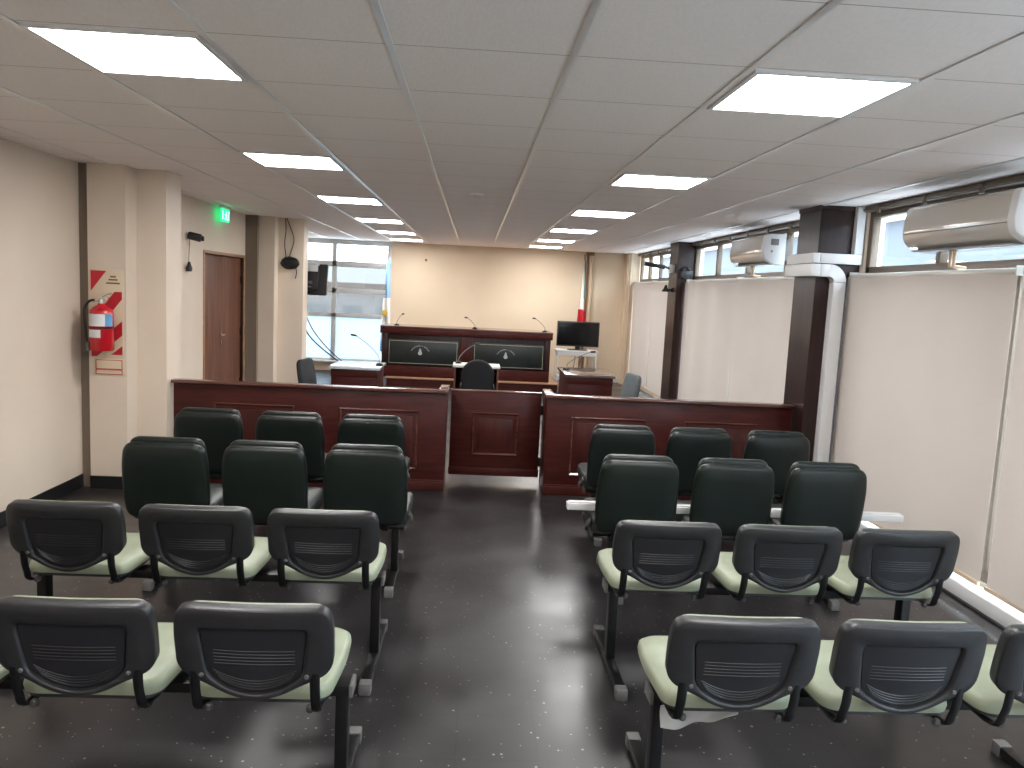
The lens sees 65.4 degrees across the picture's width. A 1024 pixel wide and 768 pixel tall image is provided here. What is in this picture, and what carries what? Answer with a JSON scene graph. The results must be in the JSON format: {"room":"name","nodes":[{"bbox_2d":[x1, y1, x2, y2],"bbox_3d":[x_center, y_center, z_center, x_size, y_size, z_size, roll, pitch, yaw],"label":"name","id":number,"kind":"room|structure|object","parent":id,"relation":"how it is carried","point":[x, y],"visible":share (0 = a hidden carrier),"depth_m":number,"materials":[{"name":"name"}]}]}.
{"room":"courtroom","nodes":[
{"label":"courtroom","id":0,"kind":"room"},
{"bbox_2d":[0,138,245,511],"bbox_3d":[-3.496,-0.422,5.989,0.500,2.476,18.300,2,7,-3],"label":"wall","id":1,"kind":"structure","parent":0,"point":[41,391],"depth_m":5.60,"materials":[{"name":"beige paint"}]},
{"bbox_2d":[0,473,83,528],"bbox_3d":[-3.188,1.148,2.945,0.076,0.105,11.860,2,7,-3],"label":"baseboard","id":2,"kind":"structure","parent":1,"relation":"attached to","point":[63,489],"depth_m":5.87,"materials":[{"name":"black"}]},
{"bbox_2d":[78,163,258,486],"bbox_3d":[-3.299,-0.676,8.226,0.151,2.476,4.282,3,7,-2],"label":"trim","id":3,"kind":"structure","parent":1,"relation":"attached to","point":[252,221],"depth_m":6.22,"materials":[{"name":"brown paint"}]},
{"bbox_2d":[185,231,203,271],"bbox_3d":[-3.228,-1.345,8.117,0.174,0.404,0.099,2,7,-3],"label":"security camera","id":4,"kind":"object","parent":1,"relation":"attached to","point":[197,237],"visible":1,"depth_m":8.08,"materials":[{"name":"black plastic"}]},
{"bbox_2d":[203,250,244,380],"bbox_3d":[-3.499,-0.575,9.489,0.198,1.960,1.550,2,7,-3],"label":"door","id":5,"kind":"structure","parent":1,"relation":"in","point":[222,282],"depth_m":9.50,"materials":[{"name":"brown wood"}]},
{"bbox_2d":[86,163,180,475],"bbox_3d":[-2.997,-0.439,6.343,0.530,2.476,0.520,2,7,-3],"label":"pillar","id":6,"kind":"structure","parent":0,"point":[134,215],"depth_m":6.20,"materials":[{"name":"beige paint"}]},
{"bbox_2d":[90,475,122,488],"bbox_3d":[-3.039,0.740,6.479,0.511,0.100,0.537,2,7,-3],"label":"trim","id":7,"kind":"structure","parent":6,"relation":"attached to","point":[101,482],"depth_m":6.21,"materials":[{"name":"black"}]},
{"bbox_2d":[89,269,123,357],"bbox_3d":[-3.082,-0.533,6.061,0.250,0.670,0.007,2,7,-3],"label":"board","id":8,"kind":"object","parent":6,"relation":"attached to","point":[101,281],"visible":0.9,"depth_m":6.04,"materials":[{"name":"beige"}]},
{"bbox_2d":[83,292,114,350],"bbox_3d":[-3.079,-0.468,5.965,0.174,0.444,0.188,8,9,38],"label":"fire extinguisher","id":9,"kind":"object","parent":8,"relation":"attached to","point":[101,316],"visible":1,"depth_m":5.92,"materials":[{"name":"red metal"}]},
{"bbox_2d":[94,358,124,375],"bbox_3d":[-3.089,-0.131,6.111,0.230,0.130,0.005,2,7,-3],"label":"card","id":10,"kind":"object","parent":6,"relation":"attached to","point":[102,366],"visible":1,"depth_m":6.11,"materials":[{"name":"beige paper"}]},
{"bbox_2d":[257,216,308,382],"bbox_3d":[-3.118,-0.948,10.596,0.680,2.476,0.470,2,7,-3],"label":"pillar","id":11,"kind":"structure","parent":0,"point":[282,298],"depth_m":10.47,"materials":[{"name":"beige paint"}]},
{"bbox_2d":[280,218,299,278],"bbox_3d":[-2.906,-1.775,10.431,0.256,0.780,0.056,2,7,-3],"label":"cable coil","id":12,"kind":"object","parent":11,"relation":"attached to","point":[289,262],"visible":1,"depth_m":10.43,"materials":[{"name":"black plastic"}]},
{"bbox_2d":[307,262,328,295],"bbox_3d":[-2.847,-1.457,10.949,0.600,0.459,0.223,3,7,5],"label":"television","id":13,"kind":"object","parent":11,"relation":"attached to","point":[317,273],"visible":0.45,"depth_m":10.96,"materials":[{"name":"black plastic"}]},
{"bbox_2d":[313,242,654,377],"bbox_3d":[-0.749,-1.385,15.276,6.850,2.476,0.100,2,7,-3],"label":"wall","id":14,"kind":"structure","parent":0,"point":[493,287],"depth_m":15.21,"materials":[{"name":"beige paint"}]},
{"bbox_2d":[306,238,391,361],"bbox_3d":[-3.160,-1.562,15.057,1.700,2.306,0.210,2,7,-3],"label":"window","id":15,"kind":"structure","parent":14,"relation":"in","point":[353,301],"depth_m":15.14,"materials":[{"name":"glass"}]},
{"bbox_2d":[307,318,341,360],"bbox_3d":[-2.844,-0.621,12.278,0.153,1.450,2.205,4,7,9],"label":"cable","id":16,"kind":"object","parent":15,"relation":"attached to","point":[307,318],"visible":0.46,"depth_m":12.21,"materials":[{"name":"black plastic"}]},
{"bbox_2d":[580,252,594,367],"bbox_3d":[1.433,-1.282,15.297,0.155,2.476,0.082,2,7,-3],"label":"pipe","id":17,"kind":"object","parent":14,"relation":"attached to","point":[591,254],"visible":0.73,"depth_m":15.22,"materials":[{"name":"beige"}]},
{"bbox_2d":[0,0,1023,253],"bbox_3d":[-0.291,-1.566,5.999,6.900,0.100,18.500,2,7,-3],"label":"ceiling","id":18,"kind":"structure","parent":0,"point":[482,77],"depth_m":3.51,"materials":[{"name":"tile"}]},
{"bbox_2d":[19,22,247,81],"bbox_3d":[-1.331,-1.193,2.891,0.574,0.012,0.574,2,7,-3],"label":"recessed light","id":19,"kind":"object","parent":18,"relation":"in","point":[104,50],"visible":1,"depth_m":2.84,"materials":[{"name":"white plastic"}]},
{"bbox_2d":[219,205,230,222],"bbox_3d":[-3.269,-1.935,9.079,0.050,0.176,0.290,2,7,-3],"label":"exit sign","id":20,"kind":"object","parent":18,"relation":"attached to","point":[224,213],"visible":1,"depth_m":9.04,"materials":[{"name":"green"}]},
{"bbox_2d":[239,151,345,170],"bbox_3d":[-1.443,-1.484,5.311,0.574,0.012,0.574,2,7,-3],"label":"recessed light","id":21,"kind":"object","parent":18,"relation":"in","point":[269,159],"visible":1,"depth_m":5.28,"materials":[{"name":"white plastic"}]},
{"bbox_2d":[315,195,383,205],"bbox_3d":[-1.552,-1.768,7.671,0.574,0.012,0.574,2,7,-3],"label":"recessed light","id":22,"kind":"object","parent":18,"relation":"in","point":[326,198],"visible":0.98,"depth_m":7.64,"materials":[{"name":"white plastic"}]},
{"bbox_2d":[353,217,404,223],"bbox_3d":[-1.659,-2.049,10.000,0.574,0.012,0.574,2,7,-3],"label":"recessed light","id":23,"kind":"object","parent":18,"relation":"in","point":[360,219],"visible":1,"depth_m":9.96,"materials":[{"name":"white plastic"}]},
{"bbox_2d":[375,230,416,234],"bbox_3d":[-1.758,-2.307,12.148,0.574,0.012,0.574,2,7,-3],"label":"recessed light","id":24,"kind":"object","parent":18,"relation":"in","point":[378,231],"visible":0.98,"depth_m":12.13,"materials":[{"name":"white plastic"}]},
{"bbox_2d":[389,238,423,241],"bbox_3d":[-1.840,-2.522,13.933,0.574,0.012,0.574,2,7,-3],"label":"recessed light","id":25,"kind":"object","parent":18,"relation":"in","point":[397,239],"visible":1,"depth_m":13.93,"materials":[{"name":"white plastic"}]},
{"bbox_2d":[390,238,421,240],"bbox_3d":[-1.840,-2.523,13.932,0.536,0.004,0.536,2,7,-3],"label":"diffuser","id":26,"kind":"object","parent":25,"relation":"attached to","point":[398,239],"depth_m":13.90,"materials":[{"name":"white"}]},
{"bbox_2d":[0,0,1023,253],"bbox_3d":[-0.255,-1.512,6.007,5.514,0.006,18.300,2,7,-3],"label":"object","id":27,"kind":"structure","parent":18,"relation":"attached to","point":[594,5],"depth_m":3.61,"materials":[{"name":"silver metal"}]},
{"bbox_2d":[529,245,562,248],"bbox_3d":[0.594,-2.418,14.057,0.574,0.012,0.574,2,7,-3],"label":"recessed light","id":28,"kind":"object","parent":18,"relation":"in","point":[534,246],"visible":0.98,"depth_m":14.03,"materials":[{"name":"white plastic"}]},
{"bbox_2d":[530,246,560,247],"bbox_3d":[0.594,-2.419,14.057,0.536,0.004,0.536,2,7,-3],"label":"diffuser","id":29,"kind":"object","parent":28,"relation":"attached to","point":[530,246],"depth_m":14.06,"materials":[{"name":"white"}]},
{"bbox_2d":[536,238,576,242],"bbox_3d":[0.677,-2.204,12.273,0.574,0.012,0.574,2,7,-3],"label":"recessed light","id":30,"kind":"object","parent":18,"relation":"in","point":[539,239],"visible":0.98,"depth_m":12.25,"materials":[{"name":"white plastic"}]},
{"bbox_2d":[548,228,598,233],"bbox_3d":[0.776,-1.945,10.125,0.574,0.012,0.574,2,7,-3],"label":"recessed light","id":31,"kind":"object","parent":18,"relation":"in","point":[563,230],"visible":0.98,"depth_m":10.10,"materials":[{"name":"white plastic"}]},
{"bbox_2d":[552,229,594,232],"bbox_3d":[0.776,-1.946,10.125,0.536,0.004,0.536,2,7,-3],"label":"diffuser","id":32,"kind":"object","parent":31,"relation":"attached to","point":[553,230],"depth_m":10.11,"materials":[{"name":"white"}]},
{"bbox_2d":[570,209,636,218],"bbox_3d":[0.883,-1.665,7.796,0.574,0.012,0.574,2,7,-3],"label":"recessed light","id":33,"kind":"object","parent":18,"relation":"in","point":[578,212],"visible":1,"depth_m":7.76,"materials":[{"name":"white plastic"}]},
{"bbox_2d":[609,172,710,189],"bbox_3d":[0.992,-1.381,5.436,0.574,0.012,0.574,2,7,-3],"label":"recessed light","id":34,"kind":"object","parent":18,"relation":"in","point":[626,179],"visible":0.98,"depth_m":5.40,"materials":[{"name":"white plastic"}]},
{"bbox_2d":[707,69,918,117],"bbox_3d":[1.103,-1.089,3.016,0.574,0.012,0.574,2,7,-3],"label":"recessed light","id":35,"kind":"object","parent":18,"relation":"in","point":[761,91],"visible":1,"depth_m":2.97,"materials":[{"name":"white plastic"}]},
{"bbox_2d":[0,370,1023,767],"bbox_3d":[-0.415,0.990,6.301,6.900,0.100,18.500,2,7,-3],"label":"floor","id":36,"kind":"structure","parent":0,"point":[490,656],"depth_m":3.41,"materials":[{"name":"black tile"}]},
{"bbox_2d":[0,595,361,767],"bbox_3d":[-1.287,0.951,2.566,1.547,0.768,0.660,2,7,-3],"label":"bench","id":37,"kind":"object","parent":36,"relation":"on","point":[118,648],"visible":1,"depth_m":2.28,"materials":[{"name":"black paint"}]},
{"bbox_2d":[14,595,144,600],"bbox_3d":[-1.247,0.746,2.300,0.415,0.286,0.082,2,7,-3],"label":"cushion","id":38,"kind":"object","parent":37,"relation":"on","point":[16,597],"depth_m":2.24,"materials":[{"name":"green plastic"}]},
{"bbox_2d":[195,600,319,604],"bbox_3d":[-0.743,0.767,2.325,0.415,0.286,0.082,2,7,-3],"label":"cushion","id":39,"kind":"object","parent":37,"relation":"on","point":[197,602],"depth_m":2.28,"materials":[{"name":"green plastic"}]},
{"bbox_2d":[6,499,387,695],"bbox_3d":[-1.326,0.835,3.528,1.517,0.768,0.660,2,7,-3],"label":"bench","id":40,"kind":"object","parent":36,"relation":"on","point":[60,538],"visible":0.98,"depth_m":3.23,"materials":[{"name":"black paint"}]},
{"bbox_2d":[25,499,88,501],"bbox_3d":[-1.795,0.609,3.236,0.415,0.286,0.082,2,7,-3],"label":"cushion","id":41,"kind":"object","parent":40,"relation":"on","point":[26,500],"depth_m":3.17,"materials":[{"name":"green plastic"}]},
{"bbox_2d":[167,504,238,506],"bbox_3d":[-1.281,0.630,3.262,0.415,0.286,0.082,2,7,-3],"label":"cushion","id":42,"kind":"object","parent":40,"relation":"on","point":[168,505],"depth_m":3.20,"materials":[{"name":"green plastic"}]},
{"bbox_2d":[288,508,354,510],"bbox_3d":[-0.772,0.652,3.288,0.415,0.286,0.082,2,7,-3],"label":"cushion","id":43,"kind":"object","parent":40,"relation":"on","point":[289,509],"depth_m":3.22,"materials":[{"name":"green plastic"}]},
{"bbox_2d":[122,436,412,597],"bbox_3d":[-1.338,0.685,4.558,1.546,0.825,0.660,2,7,-3],"label":"bench","id":44,"kind":"object","parent":36,"relation":"on","point":[261,477],"visible":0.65,"depth_m":4.24,"materials":[{"name":"black leather"}]},
{"bbox_2d":[130,436,210,499],"bbox_3d":[-1.844,0.480,4.294,0.422,0.406,0.116,2,7,-3],"label":"cushion","id":45,"kind":"object","parent":44,"relation":"on","point":[141,488],"depth_m":4.23,"materials":[{"name":"black leather"}]},
{"bbox_2d":[230,440,304,454],"bbox_3d":[-1.325,0.502,4.320,0.422,0.406,0.116,2,7,-3],"label":"cushion","id":46,"kind":"object","parent":44,"relation":"on","point":[255,443],"depth_m":4.25,"materials":[{"name":"black leather"}]},
{"bbox_2d":[330,443,403,455],"bbox_3d":[-0.791,0.525,4.348,0.422,0.406,0.116,2,7,-3],"label":"cushion","id":47,"kind":"object","parent":44,"relation":"on","point":[360,447],"depth_m":4.27,"materials":[{"name":"black leather"}]},
{"bbox_2d":[173,407,409,537],"bbox_3d":[-1.483,0.561,5.545,1.546,0.825,0.660,2,7,-3],"label":"bench","id":48,"kind":"object","parent":36,"relation":"on","point":[217,428],"visible":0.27,"depth_m":5.21,"materials":[{"name":"black paint"}]},
{"bbox_2d":[180,407,242,424],"bbox_3d":[-1.990,0.356,5.280,0.422,0.406,0.116,2,7,-3],"label":"cushion","id":49,"kind":"object","parent":48,"relation":"on","point":[188,409],"depth_m":5.20,"materials":[{"name":"black leather"}]},
{"bbox_2d":[261,410,321,420],"bbox_3d":[-1.466,0.379,5.307,0.422,0.406,0.116,2,7,-3],"label":"cushion","id":50,"kind":"object","parent":48,"relation":"on","point":[270,412],"depth_m":5.23,"materials":[{"name":"black leather"}]},
{"bbox_2d":[343,414,401,422],"bbox_3d":[-0.937,0.401,5.334,0.422,0.406,0.116,2,7,-3],"label":"cushion","id":51,"kind":"object","parent":48,"relation":"on","point":[349,416],"depth_m":5.26,"materials":[{"name":"black leather"}]},
{"bbox_2d":[296,358,316,383],"bbox_3d":[-2.054,0.153,8.724,0.518,0.836,0.440,4,7,7],"label":"chair","id":52,"kind":"object","parent":36,"relation":"on","point":[306,373],"visible":0.2,"depth_m":8.65,"materials":[{"name":"black fabric"}]},
{"bbox_2d":[171,378,449,490],"bbox_3d":[-1.662,0.403,6.723,2.229,0.845,0.428,2,7,-3],"label":"partition wall","id":53,"kind":"structure","parent":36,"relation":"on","point":[422,412],"depth_m":6.52,"materials":[{"name":"brown wood"}]},
{"bbox_2d":[328,361,385,386],"bbox_3d":[-1.853,0.121,9.568,0.590,0.720,0.680,2,7,-3],"label":"desk","id":54,"kind":"object","parent":36,"relation":"on","point":[355,373],"visible":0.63,"depth_m":9.23,"materials":[{"name":"brown wood"}]},
{"bbox_2d":[380,247,389,350],"bbox_3d":[-2.296,-1.318,14.607,0.240,2.350,0.240,2,7,-3],"label":"flag","id":55,"kind":"object","parent":36,"relation":"on","point":[386,301],"visible":0.58,"depth_m":14.56,"materials":[{"name":"white fabric"}]},
{"bbox_2d":[385,374,558,392],"bbox_3d":[-0.716,-0.102,14.355,2.910,0.150,1.995,2,7,-3],"label":"platform","id":56,"kind":"object","parent":36,"relation":"on","point":[552,384],"visible":0.44,"depth_m":13.39,"materials":[{"name":"brown wood"}]},
{"bbox_2d":[380,323,552,382],"bbox_3d":[-0.788,-0.542,13.780,2.910,0.850,0.725,2,7,-3],"label":"bench","id":57,"kind":"object","parent":56,"relation":"on","point":[408,350],"visible":0.84,"depth_m":13.46,"materials":[{"name":"brown wood"}]},
{"bbox_2d":[453,362,499,389],"bbox_3d":[-0.488,0.080,10.624,0.620,0.685,0.440,2,7,-3],"label":"table","id":58,"kind":"object","parent":36,"relation":"on","point":[458,368],"visible":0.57,"depth_m":10.67,"materials":[{"name":"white wood"}]},
{"bbox_2d":[459,360,494,389],"bbox_3d":[-0.446,0.078,10.106,0.440,0.817,0.514,2,7,-3],"label":"chair","id":59,"kind":"object","parent":36,"relation":"on","point":[476,374],"visible":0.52,"depth_m":9.86,"materials":[{"name":"black fabric"}]},
{"bbox_2d":[554,348,597,381],"bbox_3d":[1.126,-0.268,14.236,0.740,0.685,0.400,2,7,-3],"label":"stand","id":60,"kind":"object","parent":36,"relation":"on","point":[558,351],"visible":0.58,"depth_m":14.03,"materials":[{"name":"white plastic"}]},
{"bbox_2d":[554,348,597,352],"bbox_3d":[1.142,-0.593,14.198,0.740,0.030,0.400,2,7,-3],"label":"shelf","id":61,"kind":"object","parent":60,"relation":"attached to","point":[557,350],"depth_m":14.01,"materials":[{"name":"white plastic"}]},
{"bbox_2d":[556,321,599,350],"bbox_3d":[1.167,-0.852,14.117,0.750,0.505,0.190,2,7,-3],"label":"screen","id":62,"kind":"object","parent":60,"relation":"on","point":[569,333],"visible":1,"depth_m":14.08,"materials":[{"name":"black plastic"}]},
{"bbox_2d":[577,254,585,367],"bbox_3d":[1.309,-1.228,14.986,0.240,2.430,0.240,2,7,-3],"label":"flag","id":63,"kind":"object","parent":36,"relation":"on","point":[581,317],"visible":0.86,"depth_m":14.92,"materials":[{"name":"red fabric"}]},
{"bbox_2d":[557,367,615,395],"bbox_3d":[0.921,0.187,10.233,0.620,0.700,0.930,2,7,-3],"label":"desk","id":64,"kind":"object","parent":36,"relation":"on","point":[574,381],"visible":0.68,"depth_m":9.78,"materials":[{"name":"brown wood"}]},
{"bbox_2d":[620,373,640,396],"bbox_3d":[1.097,0.299,8.786,0.518,0.836,0.440,1,7,-13],"label":"chair","id":65,"kind":"object","parent":36,"relation":"on","point":[631,386],"visible":0.23,"depth_m":8.74,"materials":[{"name":"grey fabric"}]},
{"bbox_2d":[539,389,794,502],"bbox_3d":[1.296,0.529,6.875,2.089,0.845,0.428,2,7,-3],"label":"partition wall","id":66,"kind":"structure","parent":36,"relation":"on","point":[569,422],"depth_m":6.66,"materials":[{"name":"brown wood"}]},
{"bbox_2d":[448,389,542,476],"bbox_3d":[-0.143,0.431,6.962,0.803,0.750,0.063,2,7,-3],"label":"gate","id":67,"kind":"object","parent":66,"relation":"attached to","point":[493,432],"visible":1,"depth_m":6.94,"materials":[{"name":"brown wood"}]},
{"bbox_2d":[577,424,809,546],"bbox_3d":[1.243,0.677,5.684,1.551,0.825,0.660,2,7,-3],"label":"bench","id":68,"kind":"object","parent":36,"relation":"on","point":[686,446],"visible":0.39,"depth_m":5.36,"materials":[{"name":"black paint"}]},
{"bbox_2d":[593,424,650,430],"bbox_3d":[0.735,0.472,5.420,0.422,0.406,0.116,2,7,-3],"label":"cushion","id":69,"kind":"object","parent":68,"relation":"on","point":[600,426],"depth_m":5.34,"materials":[{"name":"black leather"}]},
{"bbox_2d":[668,427,726,439],"bbox_3d":[1.258,0.494,5.447,0.422,0.406,0.116,2,7,-3],"label":"cushion","id":70,"kind":"object","parent":68,"relation":"on","point":[677,429],"depth_m":5.37,"materials":[{"name":"black leather"}]},
{"bbox_2d":[743,430,804,454],"bbox_3d":[1.792,0.517,5.474,0.422,0.406,0.116,2,7,-3],"label":"cushion","id":71,"kind":"object","parent":68,"relation":"on","point":[755,432],"depth_m":5.40,"materials":[{"name":"black leather"}]},
{"bbox_2d":[583,454,866,610],"bbox_3d":[1.189,0.792,4.687,1.541,0.825,0.660,2,7,-3],"label":"bench","id":72,"kind":"object","parent":36,"relation":"on","point":[728,493],"visible":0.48,"depth_m":4.37,"materials":[{"name":"black leather"}]},
{"bbox_2d":[602,454,673,463],"bbox_3d":[0.685,0.588,4.423,0.422,0.406,0.116,2,7,-3],"label":"cushion","id":73,"kind":"object","parent":72,"relation":"on","point":[623,457],"depth_m":4.35,"materials":[{"name":"black leather"}]},
{"bbox_2d":[693,458,767,483],"bbox_3d":[1.214,0.610,4.450,0.422,0.406,0.116,2,7,-3],"label":"cushion","id":74,"kind":"object","parent":72,"relation":"on","point":[729,461],"depth_m":4.37,"materials":[{"name":"black leather"}]},
{"bbox_2d":[566,500,903,521],"bbox_3d":[1.300,0.739,4.636,1.970,0.046,0.061,3,7,-2],"label":"strip","id":75,"kind":"object","parent":72,"relation":"on","point":[570,504],"visible":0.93,"depth_m":4.62,"materials":[{"name":"white"}]},
{"bbox_2d":[780,461,859,523],"bbox_3d":[1.733,0.632,4.477,0.422,0.406,0.116,2,7,-3],"label":"cushion","id":76,"kind":"object","parent":72,"relation":"on","point":[793,510],"depth_m":4.41,"materials":[{"name":"black leather"}]},
{"bbox_2d":[593,520,959,701],"bbox_3d":[1.131,0.940,3.654,1.471,0.768,0.660,2,7,-3],"label":"bench","id":77,"kind":"object","parent":36,"relation":"on","point":[903,566],"visible":0.99,"depth_m":3.36,"materials":[{"name":"black paint"}]},
{"bbox_2d":[638,520,707,522],"bbox_3d":[0.644,0.712,3.361,0.415,0.286,0.082,2,7,-3],"label":"cushion","id":78,"kind":"object","parent":77,"relation":"on","point":[639,521],"depth_m":3.30,"materials":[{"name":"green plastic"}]},
{"bbox_2d":[757,524,825,526],"bbox_3d":[1.158,0.734,3.387,0.415,0.286,0.082,2,7,-3],"label":"cushion","id":79,"kind":"object","parent":77,"relation":"on","point":[758,525],"depth_m":3.32,"materials":[{"name":"green plastic"}]},
{"bbox_2d":[875,528,942,530],"bbox_3d":[1.662,0.756,3.413,0.415,0.286,0.082,2,7,-3],"label":"cushion","id":80,"kind":"object","parent":77,"relation":"on","point":[876,529],"depth_m":3.35,"materials":[{"name":"green plastic"}]},
{"bbox_2d":[625,614,1023,767],"bbox_3d":[1.195,1.056,2.693,1.522,0.768,0.660,2,7,-3],"label":"bench","id":81,"kind":"object","parent":36,"relation":"on","point":[716,663],"visible":1,"depth_m":2.39,"materials":[{"name":"black paint"}]},
{"bbox_2d":[660,705,737,729],"bbox_3d":[0.600,1.072,2.561,0.250,0.074,0.029,2,7,-3],"label":"plastic film","id":82,"kind":"object","parent":81,"relation":"hanging from","point":[666,722],"visible":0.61,"depth_m":2.56,"materials":[{"name":"white plastic"}]},
{"bbox_2d":[685,614,800,617],"bbox_3d":[0.684,0.828,2.399,0.415,0.286,0.082,2,7,-3],"label":"cushion","id":83,"kind":"object","parent":81,"relation":"on","point":[686,615],"depth_m":2.35,"materials":[{"name":"green plastic"}]},
{"bbox_2d":[847,619,965,622],"bbox_3d":[1.188,0.849,2.424,0.415,0.286,0.082,2,7,-3],"label":"cushion","id":84,"kind":"object","parent":81,"relation":"on","point":[850,620],"depth_m":2.38,"materials":[{"name":"green plastic"}]},
{"bbox_2d":[935,585,1004,629],"bbox_3d":[2.663,1.347,4.066,0.027,0.012,4.500,2,7,-3],"label":"cable","id":85,"kind":"object","parent":36,"relation":"on","point":[945,591],"visible":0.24,"depth_m":4.54,"materials":[{"name":"black plastic"}]},
{"bbox_2d":[618,253,640,383],"bbox_3d":[2.238,-1.238,15.255,0.240,2.476,0.250,2,7,-3],"label":"pillar corner","id":86,"kind":"structure","parent":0,"point":[636,259],"depth_m":15.14,"materials":[{"name":"beige paint"}]},
{"bbox_2d":[622,253,632,384],"bbox_3d":[2.186,-1.219,15.078,0.042,2.476,0.044,2,7,-3],"label":"pipe","id":87,"kind":"object","parent":86,"relation":"attached to","point":[631,256],"visible":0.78,"depth_m":15.06,"materials":[{"name":"beige metal"}]},
{"bbox_2d":[660,242,695,398],"bbox_3d":[2.440,-0.802,11.648,0.308,2.476,0.488,2,7,-3],"label":"pillar","id":88,"kind":"structure","parent":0,"point":[682,254],"depth_m":11.46,"materials":[{"name":"brown wood"}]},
{"bbox_2d":[644,262,674,272],"bbox_3d":[2.123,-1.682,11.491,0.431,0.149,0.120,2,7,-3],"label":"security camera","id":89,"kind":"object","parent":88,"relation":"attached to","point":[671,268],"visible":1,"depth_m":11.47,"materials":[{"name":"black plastic"}]},
{"bbox_2d":[679,267,692,279],"bbox_3d":[2.465,-1.571,11.291,0.201,0.183,0.051,2,7,-3],"label":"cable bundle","id":90,"kind":"object","parent":88,"relation":"attached to","point":[685,273],"visible":1,"depth_m":11.27,"materials":[{"name":"black plastic"}]},
{"bbox_2d":[640,212,986,586],"bbox_3d":[2.835,-0.152,6.313,0.150,2.476,18.300,2,7,-3],"label":"wall","id":91,"kind":"structure","parent":0,"point":[862,266],"depth_m":6.33,"materials":[{"name":"beige paint"}]},
{"bbox_2d":[638,247,670,384],"bbox_3d":[2.446,-1.072,13.510,0.128,2.376,3.270,2,7,-3],"label":"window","id":92,"kind":"structure","parent":91,"relation":"in","point":[662,252],"depth_m":14.03,"materials":[{"name":"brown metal"}]},
{"bbox_2d":[629,281,652,388],"bbox_3d":[2.330,-0.925,14.357,0.101,1.845,1.593,2,7,-3],"label":"roller blind","id":93,"kind":"object","parent":92,"relation":"attached to","point":[643,291],"visible":0.88,"depth_m":14.21,"materials":[{"name":"beige fabric"}]},
{"bbox_2d":[645,281,667,396],"bbox_3d":[2.403,-0.733,12.762,0.101,1.845,1.578,2,7,-3],"label":"roller blind","id":94,"kind":"object","parent":92,"relation":"attached to","point":[659,299],"visible":0.67,"depth_m":12.91,"materials":[{"name":"beige fabric"}]},
{"bbox_2d":[677,278,736,400],"bbox_3d":[2.516,-0.440,10.327,0.101,1.845,2.188,2,7,-3],"label":"roller blind","id":95,"kind":"object","parent":91,"relation":"attached to","point":[709,304],"visible":0.75,"depth_m":10.21,"materials":[{"name":"beige fabric"}]},
{"bbox_2d":[692,220,799,279],"bbox_3d":[2.647,-0.548,9.161,0.128,2.376,4.540,2,7,-3],"label":"window","id":96,"kind":"structure","parent":91,"relation":"in","point":[790,228],"depth_m":9.35,"materials":[{"name":"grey metal"}]},
{"bbox_2d":[729,234,789,276],"bbox_3d":[2.584,-1.329,8.357,0.302,0.412,1.062,2,7,-3],"label":"air conditioner","id":97,"kind":"object","parent":96,"relation":"attached to","point":[768,249],"visible":0.98,"depth_m":7.98,"materials":[{"name":"grey plastic"}]},
{"bbox_2d":[728,276,794,403],"bbox_3d":[2.617,-0.172,8.103,0.103,1.845,2.283,2,7,-3],"label":"roller blind","id":98,"kind":"object","parent":91,"relation":"attached to","point":[763,305],"visible":0.55,"depth_m":8.25,"materials":[{"name":"beige fabric"}]},
{"bbox_2d":[859,521,1023,627],"bbox_3d":[2.853,1.576,1.894,0.130,0.085,9.080,2,7,-3],"label":"duct","id":99,"kind":"object","parent":91,"relation":"attached to","point":[975,596],"visible":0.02,"depth_m":4.56,"materials":[{"name":"white plastic"}]},
{"bbox_2d":[863,173,1023,583],"bbox_3d":[2.985,0.334,1.826,0.128,2.376,9.270,2,7,-3],"label":"window","id":100,"kind":"structure","parent":91,"relation":"in","point":[901,206],"depth_m":4.85,"materials":[{"name":"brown metal"}]},
{"bbox_2d":[831,265,1023,585],"bbox_3d":[2.738,0.141,5.502,0.101,1.845,1.988,2,7,-3],"label":"roller blind","id":101,"kind":"object","parent":100,"relation":"attached to","point":[924,354],"visible":0.9,"depth_m":5.20,"materials":[{"name":"beige fabric"}]},
{"bbox_2d":[903,187,1023,269],"bbox_3d":[2.751,-0.894,4.737,0.302,0.412,1.122,2,7,-3],"label":"air conditioner","id":102,"kind":"object","parent":100,"relation":"attached to","point":[991,221],"visible":0.99,"depth_m":4.62,"materials":[{"name":"grey plastic"}]},
{"bbox_2d":[984,268,1023,613],"bbox_3d":[2.833,0.390,3.437,0.102,1.845,2.073,2,7,-3],"label":"roller blind","id":103,"kind":"object","parent":100,"relation":"attached to","point":[1005,580],"visible":1,"depth_m":4.38,"materials":[{"name":"beige fabric"}]},
{"bbox_2d":[783,205,859,461],"bbox_3d":[2.603,-0.208,6.690,0.438,2.476,0.438,2,7,-3],"label":"pillar","id":104,"kind":"structure","parent":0,"point":[829,228],"depth_m":6.50,"materials":[{"name":"brown wood"}]},
{"bbox_2d":[784,263,845,461],"bbox_3d":[2.451,0.018,6.692,0.287,2.012,0.555,2,7,-3],"label":"elbow trunking","id":105,"kind":"object","parent":104,"relation":"attached to","point":[836,293],"visible":0.86,"depth_m":6.41,"materials":[{"name":"white plastic"}]},
{"bbox_2d":[787,206,865,264],"bbox_3d":[2.579,-1.212,6.562,0.395,0.456,0.530,2,7,-3],"label":"trunking","id":106,"kind":"object","parent":104,"relation":"attached to","point":[855,258],"depth_m":6.32,"materials":[{"name":"white plastic"}]},
{"label":"outside","id":107,"kind":"structure","parent":0,"visible":0},
{"bbox_3d":[-2.795,-0.822,55.227,140.000,0.200,170.000,2,7,-3],"label":"yard","id":108,"kind":"structure","parent":107,"visible":0},
{"bbox_2d":[658,214,1023,391],"bbox_3d":[18.213,0.221,15.991,10.600,8.950,90.600,2,7,-3],"label":"building","id":109,"kind":"structure","parent":108,"relation":"on","point":[895,251],"depth_m":26.77,"materials":[{"name":"beige"}]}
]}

